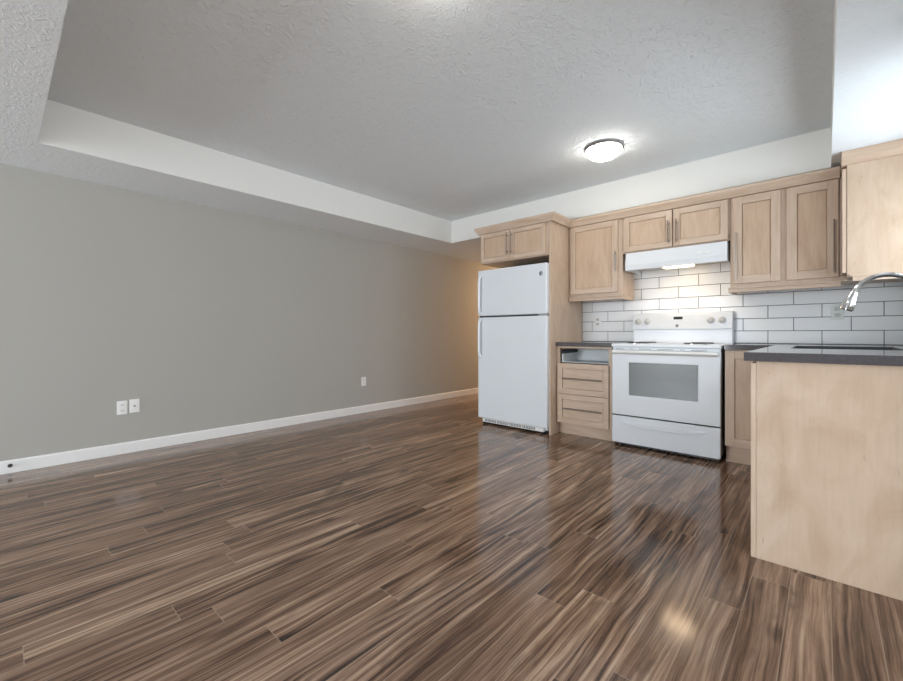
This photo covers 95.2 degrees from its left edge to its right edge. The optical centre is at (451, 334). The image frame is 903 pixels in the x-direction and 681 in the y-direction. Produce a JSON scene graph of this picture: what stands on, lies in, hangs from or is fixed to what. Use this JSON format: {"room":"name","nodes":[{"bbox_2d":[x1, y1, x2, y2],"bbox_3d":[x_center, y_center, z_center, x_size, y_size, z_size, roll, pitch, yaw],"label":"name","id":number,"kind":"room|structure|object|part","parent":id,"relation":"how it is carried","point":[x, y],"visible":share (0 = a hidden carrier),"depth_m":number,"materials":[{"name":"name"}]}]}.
{"room":"open-plan kitchen","nodes":[
{"label":"open-plan kitchen","id":0,"kind":"room"},
{"bbox_2d":[0,163,498,461],"bbox_3d":[-2.524,-0.313,3.770,0.150,2.614,12.500,0,0,42],"label":"wall","id":1,"kind":"structure","parent":0,"point":[207,317],"depth_m":3.81,"materials":[{"name":"beige paint"}]},
{"bbox_2d":[117,401,126,414],"bbox_3d":[-2.733,0.611,3.421,0.009,0.112,0.070,0,0,42],"label":"outlet","id":2,"kind":"object","parent":1,"relation":"attached to","point":[121,405],"visible":1,"depth_m":3.42,"materials":[{"name":"white plastic"}]},
{"bbox_2d":[129,399,139,412],"bbox_3d":[-2.674,0.606,3.480,0.018,0.112,0.070,0,0,42],"label":"cable plate","id":3,"kind":"object","parent":1,"relation":"attached to","point":[134,404],"visible":1,"depth_m":3.48,"materials":[{"name":"white plastic"}]},
{"bbox_2d":[0,99,464,252],"bbox_3d":[-3.181,-1.415,2.453,0.646,0.410,9.365,0,0,42],"label":"soffit","id":4,"kind":"object","parent":1,"relation":"attached to","point":[73,142],"depth_m":3.38,"materials":[{"name":"white paint"}]},
{"bbox_2d":[0,388,477,474],"bbox_3d":[-2.463,0.948,3.715,0.014,0.092,12.200,0,0,42],"label":"baseboard","id":5,"kind":"structure","parent":1,"relation":"attached to","point":[41,461],"depth_m":3.79,"materials":[{"name":"white paint"}]},
{"bbox_2d":[361,377,365,385],"bbox_3d":[-1.110,0.599,5.213,0.009,0.112,0.070,0,0,42],"label":"outlet","id":6,"kind":"object","parent":1,"relation":"attached to","point":[363,379],"visible":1,"depth_m":5.21,"materials":[{"name":"white plastic"}]},
{"bbox_2d":[47,0,834,220],"bbox_3d":[0.070,-1.560,2.795,3.914,0.120,4.088,0,0,42],"label":"ceiling","id":7,"kind":"structure","parent":0,"point":[451,110],"depth_m":2.48,"materials":[{"name":"white paint"}]},
{"bbox_2d":[0,0,67,141],"bbox_3d":[-2.971,-1.415,-0.564,3.714,0.410,5.175,0,0,42],"label":"soffit","id":8,"kind":"object","parent":7,"relation":"attached to","point":[30,30],"depth_m":1.81,"materials":[{"name":"white paint"}]},
{"bbox_2d":[585,141,623,161],"bbox_3d":[1.217,-1.450,3.302,0.282,0.099,0.294,0,0,42],"label":"ceiling lamp","id":9,"kind":"object","parent":7,"relation":"attached to","point":[602,151],"visible":1,"depth_m":3.23,"materials":[{"name":"white glass"}]},
{"bbox_2d":[451,127,840,246],"bbox_3d":[1.694,-1.415,4.151,4.301,0.410,0.302,0,0,42],"label":"soffit","id":10,"kind":"object","parent":7,"relation":"attached to","point":[808,152],"depth_m":3.65,"materials":[{"name":"white paint"}]},
{"bbox_2d":[831,0,902,166],"bbox_3d":[-0.072,-1.415,-0.566,0.587,0.410,9.063,0,0,42],"label":"soffit","id":11,"kind":"object","parent":7,"relation":"attached to","point":[867,79],"depth_m":1.94,"materials":[{"name":"white paint"}]},
{"bbox_2d":[0,393,902,680],"bbox_3d":[0.098,1.054,1.395,7.227,0.120,12.500,0,0,42],"label":"floor","id":12,"kind":"structure","parent":0,"point":[432,540],"depth_m":1.74,"materials":[{"name":"brown wood"}]},
{"bbox_2d":[478,262,548,433],"bbox_3d":[0.828,0.146,4.544,0.854,1.696,0.752,0,0,42],"label":"refrigerator","id":13,"kind":"object","parent":12,"relation":"on","point":[513,302],"visible":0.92,"depth_m":4.27,"materials":[{"name":"white metal"}]},
{"bbox_3d":[0.313,0.042,4.545,0.032,0.442,0.061,0,0,42],"label":"handle","id":14,"kind":"part","parent":13,"relation":"part of","materials":[{"name":"white plastic"}]},
{"bbox_3d":[0.313,-0.428,4.545,0.032,0.442,0.061,0,0,42],"label":"handle","id":15,"kind":"part","parent":13,"relation":"part of","materials":[{"name":"white plastic"}]},
{"bbox_3d":[0.629,0.370,4.325,0.854,1.107,0.055,0,0,42],"label":"fridge door","id":16,"kind":"part","parent":13,"relation":"part of","materials":[{"name":"white metal"}]},
{"bbox_3d":[0.629,-0.451,4.325,0.854,0.503,0.055,0,0,42],"label":"freezer door","id":17,"kind":"part","parent":13,"relation":"part of","materials":[{"name":"white metal"}]},
{"bbox_2d":[474,211,581,435],"bbox_3d":[0.876,-0.093,4.578,0.986,2.174,0.765,0,0,42],"label":"tall cabinet","id":18,"kind":"object","parent":12,"relation":"on","point":[542,238],"visible":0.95,"depth_m":4.22,"materials":[{"name":"brown wood"}]},
{"bbox_3d":[0.477,-0.949,4.491,0.383,0.314,0.020,0,0,42],"label":"door","id":19,"kind":"part","parent":18,"relation":"part of","materials":[{"name":"brown wood"}]},
{"bbox_3d":[0.821,-1.144,4.518,0.986,0.072,0.601,0,0,42],"label":"crown","id":20,"kind":"part","parent":18,"relation":"part of","materials":[{"name":"brown wood"}]},
{"bbox_3d":[0.777,-0.949,4.220,0.414,0.314,0.020,0,0,42],"label":"door","id":21,"kind":"part","parent":18,"relation":"part of","materials":[{"name":"brown wood"}]},
{"bbox_3d":[1.202,-0.084,4.307,0.018,2.155,0.708,0,0,42],"label":"panel","id":22,"kind":"part","parent":18,"relation":"part of","materials":[{"name":"brown wood"}]},
{"bbox_2d":[557,346,614,441],"bbox_3d":[1.440,0.557,4.143,0.552,0.874,0.654,0,0,42],"label":"base cabinet","id":23,"kind":"object","parent":12,"relation":"on","point":[584,374],"visible":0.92,"depth_m":3.96,"materials":[{"name":"brown wood"}]},
{"bbox_3d":[1.235,0.726,3.913,0.387,0.016,0.038,0,0,42],"label":"handle","id":24,"kind":"part","parent":23,"relation":"part of","materials":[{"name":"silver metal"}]},
{"bbox_3d":[1.235,0.432,3.913,0.387,0.016,0.038,0,0,42],"label":"handle","id":25,"kind":"part","parent":23,"relation":"part of","materials":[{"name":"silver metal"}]},
{"bbox_3d":[1.250,0.730,3.938,0.510,0.284,0.020,0,0,42],"label":"drawer","id":26,"kind":"part","parent":23,"relation":"part of","materials":[{"name":"brown wood"}]},
{"bbox_3d":[1.250,0.434,3.938,0.510,0.296,0.020,0,0,42],"label":"drawer","id":27,"kind":"part","parent":23,"relation":"part of","materials":[{"name":"brown wood"}]},
{"bbox_2d":[556,341,626,346],"bbox_3d":[1.454,0.099,4.148,0.565,0.038,0.617,0,0,42],"label":"countertop","id":28,"kind":"structure","parent":23,"relation":"on","point":[578,343],"depth_m":3.93,"materials":[{"name":"grey laminate"}]},
{"bbox_2d":[611,311,733,460],"bbox_3d":[1.944,0.396,3.641,0.834,1.196,0.673,0,0,42],"label":"electric range","id":29,"kind":"object","parent":12,"relation":"on","point":[668,383],"visible":0.98,"depth_m":3.45,"materials":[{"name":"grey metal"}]},
{"bbox_3d":[1.835,-0.124,4.055,0.062,0.061,0.041,0,0,42],"label":"knob","id":30,"kind":"part","parent":29,"relation":"part of","materials":[{"name":"grey plastic"}]},
{"bbox_3d":[1.897,-0.124,3.999,0.062,0.061,0.041,0,0,42],"label":"knob","id":31,"kind":"part","parent":29,"relation":"part of","materials":[{"name":"grey plastic"}]},
{"bbox_3d":[1.743,0.787,3.414,0.646,0.042,0.011,0,0,42],"label":"drawer pull","id":32,"kind":"part","parent":29,"relation":"part of","materials":[{"name":"white metal"}]},
{"bbox_3d":[1.732,0.157,3.405,0.800,0.036,0.040,0,0,42],"label":"handle","id":33,"kind":"part","parent":29,"relation":"part of","materials":[{"name":"white plastic"}]},
{"bbox_3d":[1.756,0.425,3.431,0.824,0.572,0.034,0,0,42],"label":"oven door","id":34,"kind":"part","parent":29,"relation":"part of","materials":[{"name":"white metal"}]},
{"bbox_3d":[1.758,0.840,3.434,0.824,0.236,0.040,0,0,42],"label":"drawer","id":35,"kind":"part","parent":29,"relation":"part of","materials":[{"name":"white metal"}]},
{"bbox_3d":[1.764,0.126,3.440,0.818,0.022,0.032,0,0,42],"label":"vent rail","id":36,"kind":"part","parent":29,"relation":"part of","materials":[{"name":"white metal"}]},
{"bbox_2d":[611,342,724,348],"bbox_3d":[1.954,0.093,3.651,0.834,0.042,0.634,0,0,42],"label":"cooktop","id":37,"kind":"object","parent":29,"relation":"in","point":[629,345],"depth_m":3.47,"materials":[{"name":"white"}]},
{"bbox_3d":[2.136,-0.124,3.851,0.828,0.156,0.103,0,0,42],"label":"control panel","id":38,"kind":"part","parent":29,"relation":"part of","materials":[{"name":"white metal"}]},
{"bbox_3d":[2.290,-0.124,3.643,0.062,0.061,0.041,0,0,42],"label":"knob","id":39,"kind":"part","parent":29,"relation":"part of","materials":[{"name":"grey plastic"}]},
{"bbox_3d":[2.352,-0.124,3.587,0.062,0.061,0.041,0,0,42],"label":"knob","id":40,"kind":"part","parent":29,"relation":"part of","materials":[{"name":"grey plastic"}]},
{"bbox_2d":[725,350,753,464],"bbox_3d":[2.430,0.557,3.285,0.339,0.874,0.596,0,0,42],"label":"base cabinet","id":41,"kind":"object","parent":12,"relation":"on","point":[737,370],"visible":0.41,"depth_m":3.13,"materials":[{"name":"brown wood"}]},
{"bbox_2d":[751,361,902,600],"bbox_3d":[2.293,0.557,2.393,0.750,0.874,2.095,0,0,42],"label":"base cabinet","id":42,"kind":"object","parent":12,"relation":"on","point":[827,439],"visible":0.83,"depth_m":1.67,"materials":[{"name":"brown wood"}]},
{"bbox_2d":[724,343,902,365],"bbox_3d":[2.175,0.099,2.479,1.040,0.038,2.124,0,0,42],"label":"countertop","id":43,"kind":"structure","parent":42,"relation":"on","point":[760,352],"depth_m":1.77,"materials":[{"name":"grey laminate"}]},
{"bbox_2d":[792,346,902,349],"bbox_3d":[2.310,0.188,2.428,0.464,0.212,0.739,0,0,42],"label":"sink","id":44,"kind":"object","parent":43,"relation":"in","point":[795,347],"visible":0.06,"depth_m":2.67,"materials":[{"name":"grey metal"}]},
{"bbox_2d":[840,272,902,311],"bbox_3d":[2.414,-0.134,2.297,0.365,0.427,0.115,0,0,42],"label":"faucet","id":45,"kind":"object","parent":43,"relation":"on","point":[849,303],"visible":1,"depth_m":2.38,"materials":[{"name":"silver metal"}]},
{"bbox_3d":[2.438,-0.162,2.312,0.318,0.371,0.027,0,0,42],"label":"spout","id":46,"kind":"part","parent":45,"relation":"part of","materials":[{"name":"silver metal"}]},
{"bbox_2d":[435,244,480,262],"bbox_3d":[1.257,-1.260,6.663,1.572,0.100,2.835,0,0,42],"label":"ceiling","id":47,"kind":"structure","parent":0,"point":[472,253],"depth_m":6.19,"materials":[{"name":"white"}]},
{"bbox_3d":[2.135,-0.313,4.037,3.495,2.614,0.120,0,0,42],"label":"wall","id":48,"kind":"structure","parent":0,"visible":0},
{"bbox_2d":[568,219,633,301],"bbox_3d":[1.529,-0.752,4.235,0.560,0.828,0.376,0,0,42],"label":"upper cabinet","id":49,"kind":"object","parent":48,"relation":"attached to","point":[597,259],"visible":0.95,"depth_m":4.10,"materials":[{"name":"brown wood"}]},
{"bbox_3d":[1.425,-0.756,4.137,0.487,0.696,0.020,0,0,42],"label":"door","id":50,"kind":"part","parent":49,"relation":"part of","materials":[{"name":"brown wood"}]},
{"bbox_3d":[1.530,-0.358,4.233,0.555,0.040,0.316,0,0,42],"label":"light rail","id":51,"kind":"part","parent":49,"relation":"part of","materials":[{"name":"brown wood"}]},
{"bbox_2d":[623,199,729,254],"bbox_3d":[2.050,-0.967,3.763,0.858,0.398,0.376,0,0,42],"label":"upper cabinet","id":52,"kind":"object","parent":48,"relation":"attached to","point":[705,223],"visible":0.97,"depth_m":3.61,"materials":[{"name":"brown wood"}]},
{"bbox_3d":[1.803,-0.940,3.795,0.417,0.328,0.020,0,0,42],"label":"door","id":53,"kind":"part","parent":52,"relation":"part of","materials":[{"name":"brown wood"}]},
{"bbox_2d":[625,241,729,273],"bbox_3d":[2.062,-0.676,3.758,0.808,0.170,0.371,0,0,42],"label":"range hood","id":54,"kind":"object","parent":52,"relation":"attached to","point":[717,252],"visible":0.99,"depth_m":3.61,"materials":[{"name":"white metal"}]},
{"bbox_2d":[660,264,697,268],"bbox_3d":[2.012,-0.612,3.652,0.280,0.042,0.075,0,0,42],"label":"lamp","id":55,"kind":"object","parent":54,"relation":"attached to","point":[690,265],"depth_m":3.62,"materials":[{"name":"white plastic"}]},
{"bbox_3d":[2.115,-0.940,3.513,0.405,0.328,0.020,0,0,42],"label":"door","id":56,"kind":"part","parent":52,"relation":"part of","materials":[{"name":"brown wood"}]},
{"bbox_2d":[568,166,839,227],"bbox_3d":[1.979,-1.144,3.610,2.068,0.072,0.060,0,0,42],"label":"crown molding","id":57,"kind":"structure","parent":52,"relation":"attached to","point":[832,173],"depth_m":3.39,"materials":[{"name":"brown wood"}]},
{"bbox_2d":[582,263,902,344],"bbox_3d":[2.363,-0.323,3.741,2.460,0.806,0.010,0,0,42],"label":"tile backsplash","id":58,"kind":"structure","parent":48,"relation":"attached to","point":[793,316],"depth_m":3.50,"materials":[{"name":"grey tile"}]},
{"bbox_2d":[594,316,600,326],"bbox_3d":[1.574,-0.131,4.442,0.072,0.116,0.009,0,0,42],"label":"outlet","id":59,"kind":"object","parent":58,"relation":"attached to","point":[597,320],"visible":1,"depth_m":4.44,"materials":[{"name":"white plastic"}]},
{"bbox_2d":[831,304,843,319],"bbox_3d":[2.973,-0.171,3.175,0.072,0.116,0.009,0,0,42],"label":"outlet","id":60,"kind":"object","parent":58,"relation":"attached to","point":[836,312],"visible":0.88,"depth_m":3.18,"materials":[{"name":"white plastic"}]},
{"bbox_2d":[728,170,902,294],"bbox_3d":[2.753,-0.752,3.126,1.054,0.828,0.376,0,0,42],"label":"upper cabinet","id":61,"kind":"object","parent":48,"relation":"attached to","point":[788,238],"visible":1,"depth_m":3.11,"materials":[{"name":"brown wood"}]},
{"bbox_3d":[2.289,-0.626,3.317,0.011,0.380,0.036,0,0,42],"label":"handle","id":62,"kind":"part","parent":61,"relation":"part of","materials":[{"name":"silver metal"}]},
{"bbox_3d":[2.403,-0.756,3.251,0.303,0.696,0.020,0,0,42],"label":"door","id":63,"kind":"part","parent":61,"relation":"part of","materials":[{"name":"brown wood"}]},
{"bbox_3d":[2.610,-0.358,3.254,0.670,0.040,0.316,0,0,42],"label":"light rail","id":64,"kind":"part","parent":61,"relation":"part of","materials":[{"name":"brown wood"}]},
{"bbox_3d":[2.648,-0.756,3.030,0.286,0.696,0.020,0,0,42],"label":"door","id":65,"kind":"part","parent":61,"relation":"part of","materials":[{"name":"brown wood"}]},
{"bbox_3d":[2.718,-0.626,2.929,0.011,0.380,0.036,0,0,42],"label":"handle","id":66,"kind":"part","parent":61,"relation":"part of","materials":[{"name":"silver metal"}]},
{"bbox_3d":[2.574,-0.313,2.030,0.150,2.614,2.265,0,0,42],"label":"wall","id":67,"kind":"structure","parent":0,"visible":0},
{"bbox_2d":[841,139,902,280],"bbox_3d":[2.812,-0.780,2.695,0.387,0.858,0.250,0,0,42],"label":"upper cabinet","id":68,"kind":"object","parent":67,"relation":"attached to","point":[872,176],"visible":0.96,"depth_m":2.66,"materials":[{"name":"brown wood"}]},
{"bbox_3d":[2.691,-0.756,2.827,0.021,0.696,0.197,0,0,42],"label":"door","id":69,"kind":"part","parent":68,"relation":"part of","materials":[{"name":"brown wood"}]},
{"bbox_3d":[2.809,-1.165,2.691,0.387,0.088,0.240,0,0,42],"label":"crown","id":70,"kind":"part","parent":68,"relation":"part of","materials":[{"name":"brown wood"}]},
{"bbox_3d":[2.781,-0.371,2.628,0.344,0.041,0.030,0,0,42],"label":"light rail","id":71,"kind":"part","parent":68,"relation":"part of","materials":[{"name":"brown wood"}]}
]}

